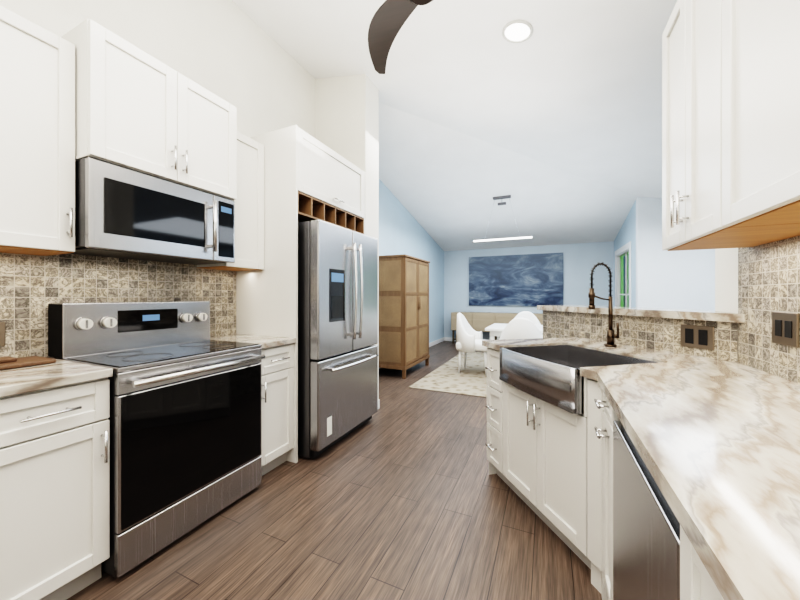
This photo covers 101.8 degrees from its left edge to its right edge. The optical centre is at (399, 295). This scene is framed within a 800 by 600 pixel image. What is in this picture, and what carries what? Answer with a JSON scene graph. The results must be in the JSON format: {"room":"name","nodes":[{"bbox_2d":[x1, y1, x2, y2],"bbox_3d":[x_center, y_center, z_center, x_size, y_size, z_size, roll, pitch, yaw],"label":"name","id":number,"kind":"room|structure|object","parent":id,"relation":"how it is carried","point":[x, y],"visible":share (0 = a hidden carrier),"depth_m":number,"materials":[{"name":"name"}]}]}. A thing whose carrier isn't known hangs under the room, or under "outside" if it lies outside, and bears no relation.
{"room":"kitchen","nodes":[
{"label":"kitchen","id":0,"kind":"room"},
{"bbox_2d":[0,0,314,137],"bbox_3d":[-1.872,-0.655,1.585,0.120,3.750,4.340,0,0,24],"label":"wall","id":1,"kind":"structure","parent":0,"point":[260,79],"depth_m":2.47,"materials":[{"name":"white paint"}]},
{"bbox_2d":[0,5,83,256],"bbox_3d":[-1.733,-0.682,1.354,0.315,0.956,0.463,0,0,24],"label":"upper cabinet","id":2,"kind":"object","parent":1,"relation":"attached to","point":[38,66],"depth_m":1.39,"materials":[{"name":"white wood"}]},
{"bbox_2d":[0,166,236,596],"bbox_3d":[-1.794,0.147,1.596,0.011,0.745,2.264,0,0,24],"label":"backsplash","id":3,"kind":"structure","parent":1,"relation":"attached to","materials":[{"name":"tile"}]},
{"bbox_2d":[0,322,4,345],"bbox_3d":[-1.850,0.175,1.449,0.008,0.110,0.120,0,0,24],"label":"electrical outlet","id":4,"kind":"object","parent":3,"relation":"attached to","point":[2,333],"visible":1,"depth_m":1.49,"materials":[{"name":"brown metal"}]},
{"bbox_2d":[67,19,239,204],"bbox_3d":[-1.426,-0.943,1.891,0.420,0.615,0.762,0,0,24],"label":"upper cabinet","id":5,"kind":"object","parent":1,"relation":"attached to","point":[86,88],"depth_m":1.68,"materials":[{"name":"white wood"}]},
{"bbox_2d":[68,157,234,264],"bbox_3d":[-1.406,-0.426,1.882,0.457,0.412,0.756,0,0,24],"label":"microwave","id":6,"kind":"object","parent":5,"relation":"attached to","point":[123,212],"visible":0.98,"depth_m":1.69,"materials":[{"name":"metal"}]},
{"bbox_2d":[192,133,267,272],"bbox_3d":[-1.252,-0.682,2.414,0.315,0.956,0.328,0,0,24],"label":"upper cabinet","id":7,"kind":"object","parent":1,"relation":"attached to","point":[251,216],"depth_m":2.41,"materials":[{"name":"white wood"}]},
{"bbox_2d":[253,125,364,224],"bbox_3d":[-0.839,-1.012,2.951,0.626,0.475,0.951,0,0,24],"label":"upper cabinet","id":8,"kind":"object","parent":1,"relation":"attached to","point":[308,180],"depth_m":2.54,"materials":[{"name":"white wood"}]},
{"bbox_2d":[67,341,601,599],"bbox_3d":[1.752,1.250,3.076,6.450,0.060,10.550,0,0,24],"label":"floor","id":9,"kind":"structure","parent":0,"point":[401,494],"depth_m":1.68,"materials":[{"name":"brown wood"}]},
{"bbox_2d":[0,397,3,599],"bbox_3d":[-1.806,0.780,0.824,0.600,0.880,0.848,0,0,24],"label":"base cabinet","id":10,"kind":"object","parent":9,"relation":"on","point":[1,398],"depth_m":1.11,"materials":[{"name":"white wood"}]},
{"bbox_2d":[4,377,109,599],"bbox_3d":[-1.589,0.780,1.302,0.600,0.880,0.438,0,0,24],"label":"base cabinet","id":11,"kind":"object","parent":9,"relation":"on","point":[57,441],"depth_m":1.23,"materials":[{"name":"white wood"}]},
{"bbox_2d":[0,357,112,396],"bbox_3d":[-1.731,0.323,0.965,0.621,0.035,1.168,0,0,24],"label":"countertop","id":12,"kind":"structure","parent":11,"relation":"on","point":[37,378],"depth_m":1.26,"materials":[{"name":"beige stone"}]},
{"bbox_2d":[0,356,55,369],"bbox_3d":[-1.712,0.285,1.381,0.200,0.035,0.300,0,0,24],"label":"cutting board","id":13,"kind":"object","parent":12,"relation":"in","point":[7,362],"visible":1,"depth_m":1.41,"materials":[{"name":"brown wood"}]},
{"bbox_2d":[48,301,264,577],"bbox_3d":[-1.291,0.627,1.830,0.698,1.185,0.757,0,0,24],"label":"range","id":14,"kind":"object","parent":9,"relation":"on","point":[184,418],"visible":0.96,"depth_m":1.64,"materials":[{"name":"metal"}]},
{"bbox_2d":[260,345,295,475],"bbox_3d":[-1.113,0.780,2.351,0.600,0.880,0.327,0,0,24],"label":"base cabinet","id":15,"kind":"object","parent":9,"relation":"on","point":[278,368],"depth_m":2.25,"materials":[{"name":"white wood"}]},
{"bbox_2d":[210,333,295,348],"bbox_3d":[-1.104,0.323,2.347,0.621,0.035,0.326,0,0,24],"label":"countertop","id":16,"kind":"structure","parent":15,"relation":"on","point":[266,342],"depth_m":2.29,"materials":[{"name":"beige stone"}]},
{"bbox_2d":[298,219,377,458],"bbox_3d":[-0.713,0.330,2.909,0.837,1.780,0.910,0,0,24],"label":"fridge","id":17,"kind":"object","parent":9,"relation":"on","point":[337,333],"visible":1,"depth_m":2.53,"materials":[{"name":"metal"}]},
{"bbox_2d":[379,254,429,378],"bbox_3d":[0.008,0.305,5.383,0.683,1.830,1.100,0,0,24],"label":"armoire","id":18,"kind":"object","parent":9,"relation":"on","point":[403,312],"visible":0.83,"depth_m":4.90,"materials":[{"name":"brown wood"}]},
{"bbox_2d":[409,352,486,397],"bbox_3d":[2.037,1.214,5.132,2.830,0.012,3.070,0,0,24],"label":"rug","id":19,"kind":"object","parent":9,"relation":"on","point":[470,379],"visible":0.23,"depth_m":4.76,"materials":[{"name":"beige fabric"}]},
{"bbox_2d":[456,313,488,375],"bbox_3d":[1.188,0.737,5.193,0.567,0.934,0.625,0,0,24],"label":"chair","id":20,"kind":"object","parent":19,"relation":"on","point":[469,338],"visible":0.83,"depth_m":5.04,"materials":[{"name":"white plastic"}]},
{"bbox_2d":[485,323,542,339],"bbox_3d":[2.214,0.836,4.760,1.750,0.741,0.920,0,0,24],"label":"dining table","id":21,"kind":"object","parent":19,"relation":"on","point":[495,329],"visible":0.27,"depth_m":4.72,"materials":[{"name":"white"}]},
{"bbox_2d":[499,318,542,339],"bbox_3d":[1.613,0.737,4.282,0.625,0.934,0.567,0,0,24],"label":"chair","id":22,"kind":"object","parent":19,"relation":"on","point":[520,328],"visible":0.21,"depth_m":4.03,"materials":[{"name":"white fabric"}]},
{"bbox_2d":[514,311,540,324],"bbox_3d":[2.137,0.737,5.557,0.625,0.934,0.567,0,0,24],"label":"chair","id":23,"kind":"object","parent":19,"relation":"on","point":[530,316],"visible":0.1,"depth_m":5.72,"materials":[{"name":"white fabric"}]},
{"bbox_2d":[451,312,542,343],"bbox_3d":[2.392,0.820,8.056,2.200,0.800,0.458,0,0,24],"label":"credenza","id":24,"kind":"object","parent":9,"relation":"on","point":[479,321],"visible":0.44,"depth_m":7.97,"materials":[{"name":"brown wood"}]},
{"bbox_2d":[485,360,799,599],"bbox_3d":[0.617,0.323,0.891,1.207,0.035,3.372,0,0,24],"label":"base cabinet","id":25,"kind":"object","parent":9,"relation":"on","point":[724,458],"depth_m":0.87,"materials":[{"name":"white stone"}]},
{"bbox_2d":[499,344,667,414],"bbox_3d":[0.925,0.411,1.751,0.774,0.193,0.795,0,0,24],"label":"sink","id":26,"kind":"object","parent":25,"relation":"in","point":[553,374],"depth_m":1.68,"materials":[{"name":"metal"}]},
{"bbox_2d":[613,420,679,599],"bbox_3d":[0.855,0.736,0.698,0.580,0.768,0.596,0,0,24],"label":"dishwasher","id":27,"kind":"object","parent":25,"relation":"in","point":[646,544],"visible":0.19,"depth_m":0.78,"materials":[{"name":"metal"}]},
{"bbox_2d":[315,74,378,398],"bbox_3d":[-0.700,-0.655,3.590,0.900,3.750,0.280,0,0,24],"label":"wall","id":28,"kind":"structure","parent":0,"point":[346,117],"depth_m":3.39,"materials":[{"name":"white paint"}]},
{"bbox_2d":[379,179,443,342],"bbox_3d":[0.044,-0.480,6.464,0.120,3.400,5.570,0,0,24],"label":"wall","id":29,"kind":"structure","parent":0,"point":[402,230],"depth_m":6.85,"materials":[{"name":"blue paint"}]},
{"bbox_2d":[379,337,444,368],"bbox_3d":[0.083,1.170,6.381,0.016,0.100,5.448,0,0,24],"label":"baseboard","id":30,"kind":"structure","parent":29,"relation":"attached to","point":[435,342],"depth_m":8.22,"materials":[{"name":"white"}]},
{"bbox_2d":[232,0,676,250],"bbox_3d":[1.794,-1.869,3.167,6.450,1.470,10.750,0,0,24],"label":"ceiling","id":31,"kind":"structure","parent":0,"point":[552,125],"depth_m":3.35,"materials":[{"name":"white paint"}]},
{"bbox_2d":[368,0,432,73],"bbox_3d":[0.164,-1.785,1.530,1.298,0.510,1.306,0,0,24],"label":"fan","id":32,"kind":"object","parent":31,"relation":"hanging from","point":[389,19],"visible":1,"depth_m":1.97,"materials":[{"name":"brown wood"}]},
{"bbox_2d":[488,195,510,224],"bbox_3d":[1.758,-1.511,5.736,0.372,0.478,0.070,0,0,24],"label":"pendant light","id":33,"kind":"object","parent":31,"relation":"hanging from","point":[501,197],"depth_m":5.70,"materials":[{"name":"metal"}]},
{"bbox_2d":[473,235,532,241],"bbox_3d":[1.798,-1.007,5.718,0.991,0.058,0.070,0,0,24],"label":"pendant light","id":34,"kind":"object","parent":31,"relation":"hanging from","point":[519,235],"depth_m":5.69,"materials":[{"name":"metal"}]},
{"bbox_2d":[502,20,532,42],"bbox_3d":[0.862,-1.940,2.387,0.215,0.062,0.217,0,0,24],"label":"recessed light","id":35,"kind":"object","parent":31,"relation":"in","point":[517,31],"visible":1,"depth_m":2.38,"materials":[{"name":"white plastic"}]},
{"bbox_2d":[444,241,613,339],"bbox_3d":[3.064,-0.130,8.086,4.040,2.700,0.120,0,0,24],"label":"wall","id":36,"kind":"structure","parent":0,"point":[580,260],"depth_m":7.74,"materials":[{"name":"blue paint"}]},
{"bbox_2d":[445,337,488,340],"bbox_3d":[2.994,1.170,8.042,3.888,0.100,0.016,0,0,24],"label":"baseboard","id":37,"kind":"structure","parent":36,"relation":"attached to","point":[446,338],"depth_m":8.79,"materials":[{"name":"white"}]},
{"bbox_2d":[469,253,562,305],"bbox_3d":[2.830,-0.385,8.104,2.220,1.270,0.038,0,0,24],"label":"picture","id":38,"kind":"object","parent":36,"relation":"attached to","point":[523,280],"visible":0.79,"depth_m":8.06},
{"bbox_2d":[614,200,635,306],"bbox_3d":[4.418,-0.280,6.325,0.120,3.000,1.970,0,0,24],"label":"wall","id":39,"kind":"structure","parent":0,"point":[626,234],"depth_m":5.73,"materials":[{"name":"blue paint"}]},
{"bbox_2d":[615,241,630,306],"bbox_3d":[4.426,-0.030,6.382,0.149,1.880,1.460,0,0,24],"label":"window","id":40,"kind":"structure","parent":39,"relation":"in","point":[623,279],"depth_m":6.64,"materials":[{"name":"white"}]},
{"bbox_2d":[482,338,789,387],"bbox_3d":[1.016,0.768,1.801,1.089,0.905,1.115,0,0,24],"label":"countertop","id":41,"kind":"structure","parent":0,"point":[526,353],"depth_m":1.54,"materials":[{"name":"white stone"}]},
{"bbox_2d":[588,262,618,346],"bbox_3d":[1.222,0.050,1.955,0.165,0.509,0.134,0,0,24],"label":"faucet","id":42,"kind":"object","parent":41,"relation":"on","point":[611,335],"visible":1,"depth_m":1.95,"materials":[{"name":"brown metal"}]},
{"bbox_2d":[538,320,741,363],"bbox_3d":[1.398,0.670,2.153,0.828,1.099,1.066,0,0,24],"label":"backsplash","id":43,"kind":"structure","parent":0,"point":[636,337],"depth_m":1.90,"materials":[{"name":"beige tile"}]},
{"bbox_2d":[537,305,749,323],"bbox_3d":[1.407,0.100,2.227,0.888,0.040,1.343,0,0,24],"label":"countertop","id":44,"kind":"structure","parent":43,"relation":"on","point":[550,312],"depth_m":1.93,"materials":[{"name":"beige stone"}]},
{"bbox_2d":[681,324,713,349],"bbox_3d":[1.511,0.207,1.656,0.010,0.115,0.150,0,0,-14],"label":"electrical outlet plate","id":45,"kind":"object","parent":43,"relation":"attached to","point":[697,336],"visible":1,"depth_m":1.65,"materials":[{"name":"brown metal"}]},
{"bbox_2d":[636,197,714,310],"bbox_3d":[4.874,-0.330,4.971,2.070,3.100,0.120,0,0,24],"label":"wall","id":46,"kind":"structure","parent":0,"point":[682,279],"depth_m":5.20,"materials":[{"name":"blue paint"}]},
{"bbox_2d":[715,248,737,312],"bbox_3d":[0.949,-0.380,-0.013,0.120,3.200,3.760,0,0,24],"label":"wall","id":47,"kind":"structure","parent":0,"point":[726,279],"depth_m":1.61,"materials":[{"name":"white paint"}]},
{"bbox_2d":[662,0,799,251],"bbox_3d":[1.245,-0.722,1.176,0.315,1.016,0.631,0,0,24],"label":"upper cabinet","id":48,"kind":"object","parent":47,"relation":"attached to","point":[684,34],"depth_m":1.27,"materials":[{"name":"white wood"}]},
{"bbox_2d":[706,0,799,235],"bbox_3d":[0.937,-0.722,0.496,0.315,1.016,1.099,0,0,24],"label":"upper cabinet","id":49,"kind":"object","parent":47,"relation":"attached to","point":[753,46],"depth_m":0.88,"materials":[{"name":"white wood"}]},
{"bbox_2d":[742,324,745,363],"bbox_3d":[1.419,0.670,2.199,0.843,1.100,1.150,0,0,24],"label":"backsplash","id":50,"kind":"structure","parent":0,"point":[743,325],"depth_m":1.45,"materials":[{"name":"beige tile"}]},
{"bbox_2d":[772,312,798,347],"bbox_3d":[1.412,0.120,1.193,0.010,0.120,0.140,0,0,24],"label":"switch plate","id":51,"kind":"object","parent":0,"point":[785,328],"visible":1,"depth_m":1.18,"materials":[{"name":"brown metal"}]}
]}

